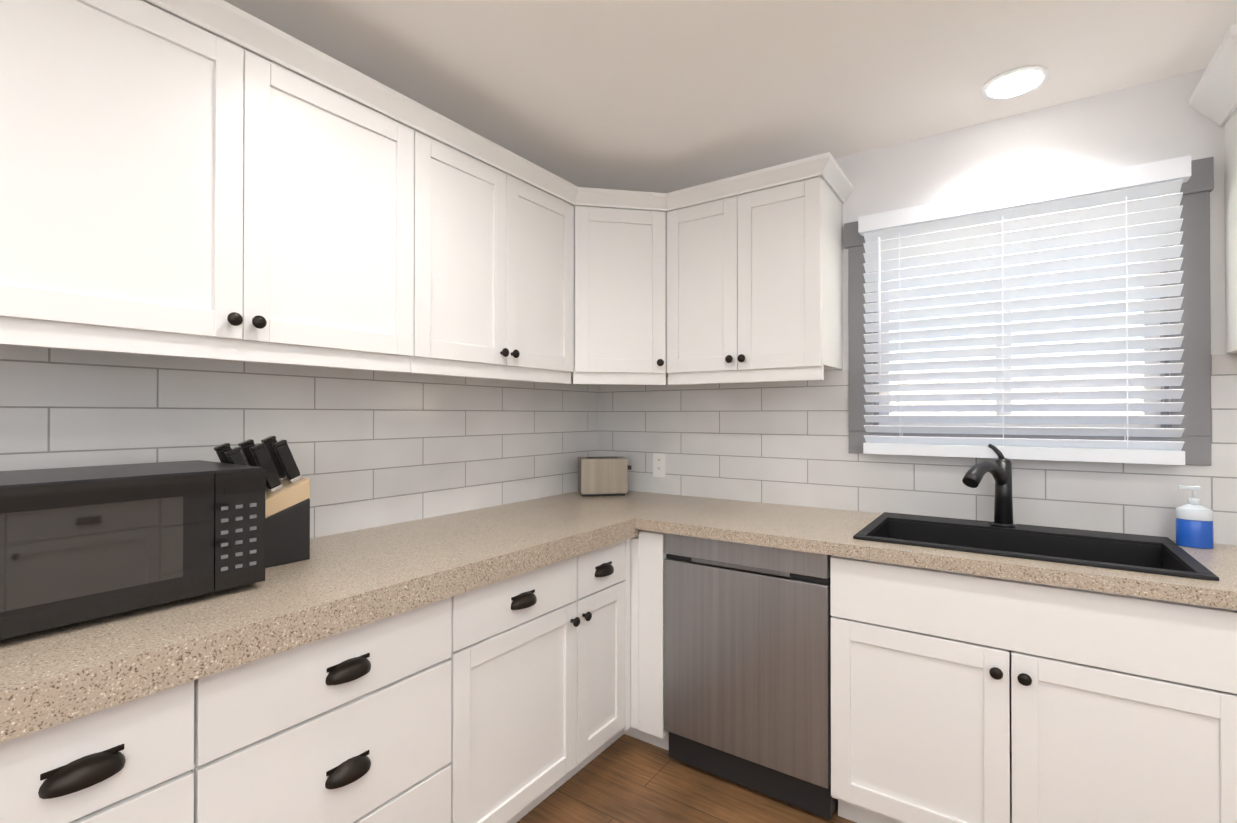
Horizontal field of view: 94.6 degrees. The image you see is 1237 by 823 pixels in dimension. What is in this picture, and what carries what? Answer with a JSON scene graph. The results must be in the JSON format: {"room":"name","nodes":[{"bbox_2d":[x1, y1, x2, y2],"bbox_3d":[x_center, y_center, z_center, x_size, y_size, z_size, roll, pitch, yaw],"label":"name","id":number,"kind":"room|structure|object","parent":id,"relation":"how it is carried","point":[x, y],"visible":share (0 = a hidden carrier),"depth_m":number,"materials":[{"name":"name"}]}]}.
{"room":"kitchen","nodes":[
{"label":"kitchen","id":0,"kind":"room"},
{"bbox_2d":[516,734,855,822],"bbox_3d":[0.135,1.361,0.170,4.000,0.100,4.800,0,0,35],"label":"floor","id":1,"kind":"structure","parent":0,"point":[624,778],"depth_m":1.95,"materials":[{"name":"brown wood"}]},
{"bbox_2d":[0,680,193,822],"bbox_3d":[-1.094,0.893,1.074,0.648,0.846,0.303,0,0,35],"label":"base cabinet","id":2,"kind":"object","parent":1,"relation":"on","point":[132,761],"visible":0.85,"depth_m":0.93,"materials":[{"name":"white paint"}]},
{"bbox_2d":[0,501,635,742],"bbox_3d":[-0.893,0.436,1.352,0.654,0.071,2.370,0,0,35],"label":"countertop","id":3,"kind":"structure","parent":2,"relation":"on","point":[328,587],"depth_m":1.20,"materials":[{"name":"stone"}]},
{"bbox_2d":[0,460,265,639],"bbox_3d":[-1.093,0.263,1.201,0.384,0.271,0.490,0,0,35],"label":"microwave","id":4,"kind":"object","parent":3,"relation":"on","point":[81,544],"visible":1,"depth_m":1.09,"materials":[{"name":"black"}]},
{"bbox_2d":[214,436,309,567],"bbox_3d":[-0.937,0.233,1.499,0.112,0.334,0.196,0,0,35],"label":"knife block","id":5,"kind":"object","parent":3,"relation":"on","point":[287,523],"visible":0.73,"depth_m":1.50,"materials":[{"name":"black"}]},
{"bbox_2d":[191,597,451,822],"bbox_3d":[-0.844,0.896,1.437,0.648,0.846,0.574,0,0,35],"label":"base cabinet","id":6,"kind":"object","parent":1,"relation":"on","point":[353,725],"visible":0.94,"depth_m":1.25,"materials":[{"name":"white paint"}]},
{"bbox_2d":[448,556,579,822],"bbox_3d":[-0.530,0.898,1.890,0.650,0.846,0.525,0,0,35],"label":"base cabinet","id":7,"kind":"object","parent":1,"relation":"on","point":[513,658],"visible":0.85,"depth_m":1.70,"materials":[{"name":"white paint"}]},
{"bbox_2d":[556,540,625,788],"bbox_3d":[-0.296,0.900,2.230,0.650,0.846,0.296,0,0,35],"label":"base cabinet","id":8,"kind":"object","parent":1,"relation":"on","point":[601,651],"visible":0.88,"depth_m":2.06,"materials":[{"name":"white paint"}]},
{"bbox_2d":[606,530,668,750],"bbox_3d":[0.019,0.887,2.589,0.761,0.877,0.649,0,0,35],"label":"base cabinet","id":9,"kind":"object","parent":1,"relation":"on","point":[645,558],"visible":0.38,"depth_m":2.18,"materials":[{"name":"white paint"}]},
{"bbox_2d":[664,533,837,819],"bbox_3d":[0.579,0.885,2.200,0.593,0.876,0.598,0,0,35],"label":"dishwasher","id":10,"kind":"object","parent":1,"relation":"on","point":[747,665],"visible":0.79,"depth_m":1.94,"materials":[{"name":"metal"}]},
{"bbox_2d":[830,555,1236,822],"bbox_3d":[1.209,0.882,1.768,0.922,0.877,0.650,0,0,35],"label":"base cabinet","id":11,"kind":"object","parent":1,"relation":"on","point":[956,697],"visible":0.94,"depth_m":1.51,"materials":[{"name":"white paint"}]},
{"bbox_2d":[524,491,1236,609],"bbox_3d":[1.124,0.438,1.823,3.442,0.071,0.648,0,0,35],"label":"countertop","id":12,"kind":"structure","parent":11,"relation":"on","point":[825,531],"depth_m":1.77,"materials":[{"name":"stone"}]},
{"bbox_2d":[578,456,630,496],"bbox_3d":[-0.065,0.317,2.817,0.255,0.182,0.150,0,0,-10],"label":"toaster","id":13,"kind":"object","parent":12,"relation":"on","point":[603,476],"visible":1,"depth_m":2.74,"materials":[{"name":"metal"}]},
{"bbox_2d":[962,444,1015,527],"bbox_3d":[1.244,0.252,1.913,0.145,0.282,0.243,0,0,35],"label":"faucet","id":14,"kind":"object","parent":12,"relation":"on","point":[1000,469],"visible":1,"depth_m":1.94,"materials":[{"name":"black metal"}]},
{"bbox_2d":[853,512,1218,580],"bbox_3d":[1.229,0.509,1.791,0.815,0.233,0.537,0,0,35],"label":"sink","id":15,"kind":"object","parent":12,"relation":"in","point":[1143,553],"visible":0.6,"depth_m":1.82,"materials":[{"name":"black"}]},
{"bbox_2d":[1176,485,1212,548],"bbox_3d":[1.711,0.311,1.695,0.080,0.180,0.050,0,0,35],"label":"soap bottle","id":16,"kind":"object","parent":12,"relation":"on","point":[1194,522],"visible":1,"depth_m":1.68,"materials":[{"name":"blue plastic"}]},
{"bbox_2d":[224,0,1236,192],"bbox_3d":[0.135,-1.119,0.184,4.000,0.100,4.800,0,0,35],"label":"ceiling","id":17,"kind":"structure","parent":0,"point":[661,96],"depth_m":1.74,"materials":[{"name":"white paint"}]},
{"bbox_2d":[980,65,1050,100],"bbox_3d":[1.274,-1.054,1.835,0.189,0.011,0.189,0,0,-10],"label":"recessed light","id":18,"kind":"object","parent":17,"relation":"in","point":[1015,82],"visible":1,"depth_m":1.81,"materials":[{"name":"white"}]},
{"bbox_2d":[666,68,1236,427],"bbox_3d":[1.455,0.132,2.091,3.700,2.380,0.150,0,0,35],"label":"wall","id":19,"kind":"structure","parent":0,"point":[1153,121],"depth_m":1.97,"materials":[{"name":"white paint"}]},
{"bbox_2d":[570,204,667,384],"bbox_3d":[-0.029,-0.499,2.654,0.619,0.770,0.610,0,0,35],"label":"upper cabinet","id":20,"kind":"object","parent":19,"relation":"attached to","point":[620,337],"visible":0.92,"depth_m":2.43,"materials":[{"name":"white paint"}]},
{"bbox_2d":[146,0,1236,210],"bbox_3d":[0.476,-0.927,0.827,2.869,0.108,3.047,0,0,35],"label":"crown molding","id":21,"kind":"structure","parent":20,"relation":"attached to","point":[1213,97],"depth_m":1.71,"materials":[{"name":"white paint"}]},
{"bbox_2d":[666,176,842,384],"bbox_3d":[0.558,-0.501,2.401,0.652,0.770,0.360,0,0,35],"label":"upper cabinet","id":22,"kind":"object","parent":19,"relation":"attached to","point":[754,286],"visible":1,"depth_m":2.25,"materials":[{"name":"white paint"}]},
{"bbox_2d":[598,354,1236,544],"bbox_3d":[1.307,0.150,2.097,3.450,0.644,0.008,0,0,35],"label":"wall tile","id":23,"kind":"structure","parent":19,"relation":"attached to","point":[784,442],"depth_m":2.36,"materials":[{"name":"white tile"}]},
{"bbox_2d":[653,453,665,476],"bbox_3d":[0.204,0.268,2.847,0.072,0.118,0.007,0,0,35],"label":"electrical outlet plate","id":24,"kind":"object","parent":23,"relation":"attached to","point":[659,464],"visible":1,"depth_m":2.84,"materials":[{"name":"white plastic"}]},
{"bbox_2d":[844,157,1213,465],"bbox_3d":[1.401,-0.303,2.085,1.072,0.940,0.126,0,0,35],"label":"window","id":25,"kind":"structure","parent":19,"relation":"in","point":[1197,187],"depth_m":1.78,"materials":[{"name":"grey paint"}]},
{"bbox_2d":[858,155,1190,464],"bbox_3d":[1.349,-0.303,2.002,0.944,0.934,0.067,0,0,35],"label":"window blind","id":26,"kind":"object","parent":25,"relation":"attached to","point":[1148,194],"visible":1,"depth_m":1.95,"materials":[{"name":"white plastic"}]},
{"bbox_2d":[1224,108,1236,352],"bbox_3d":[2.081,-0.507,1.352,0.824,0.770,0.360,0,0,35],"label":"upper cabinet","id":27,"kind":"object","parent":19,"relation":"attached to","point":[1230,136],"visible":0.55,"depth_m":1.69,"materials":[{"name":"white paint"}]},
{"bbox_3d":[-1.450,0.128,1.269,0.150,2.380,4.800,0,0,35],"label":"wall","id":28,"kind":"structure","parent":0,"visible":0},
{"bbox_2d":[0,0,413,372],"bbox_3d":[-1.018,-0.506,1.447,0.360,0.770,0.945,0,0,35],"label":"upper cabinet","id":29,"kind":"object","parent":28,"relation":"attached to","point":[172,185],"visible":1,"depth_m":1.28,"materials":[{"name":"white paint"}]},
{"bbox_2d":[0,345,597,538],"bbox_3d":[-0.961,0.149,1.839,0.008,0.644,2.992,0,0,35],"label":"wall tile","id":30,"kind":"structure","parent":28,"relation":"attached to","point":[369,449],"depth_m":1.86,"materials":[{"name":"white tile"}]},
{"bbox_2d":[410,127,573,383],"bbox_3d":[-0.528,-0.502,2.157,0.360,0.770,0.775,0,0,35],"label":"upper cabinet","id":31,"kind":"object","parent":28,"relation":"attached to","point":[493,272],"visible":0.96,"depth_m":2.01,"materials":[{"name":"white paint"}]},
{"label":"outside","id":32,"kind":"structure","parent":0,"visible":0},
{"bbox_3d":[8.675,1.733,12.293,28.000,0.100,24.840,0,0,35],"label":"ground","id":33,"kind":"structure","parent":32,"visible":0},
{"bbox_2d":[891,374,1141,414],"bbox_3d":[4.115,0.619,5.684,16.000,2.050,0.110,0,0,35],"label":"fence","id":34,"kind":"object","parent":33,"relation":"on","point":[1035,401],"depth_m":5.66,"materials":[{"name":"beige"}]}
]}

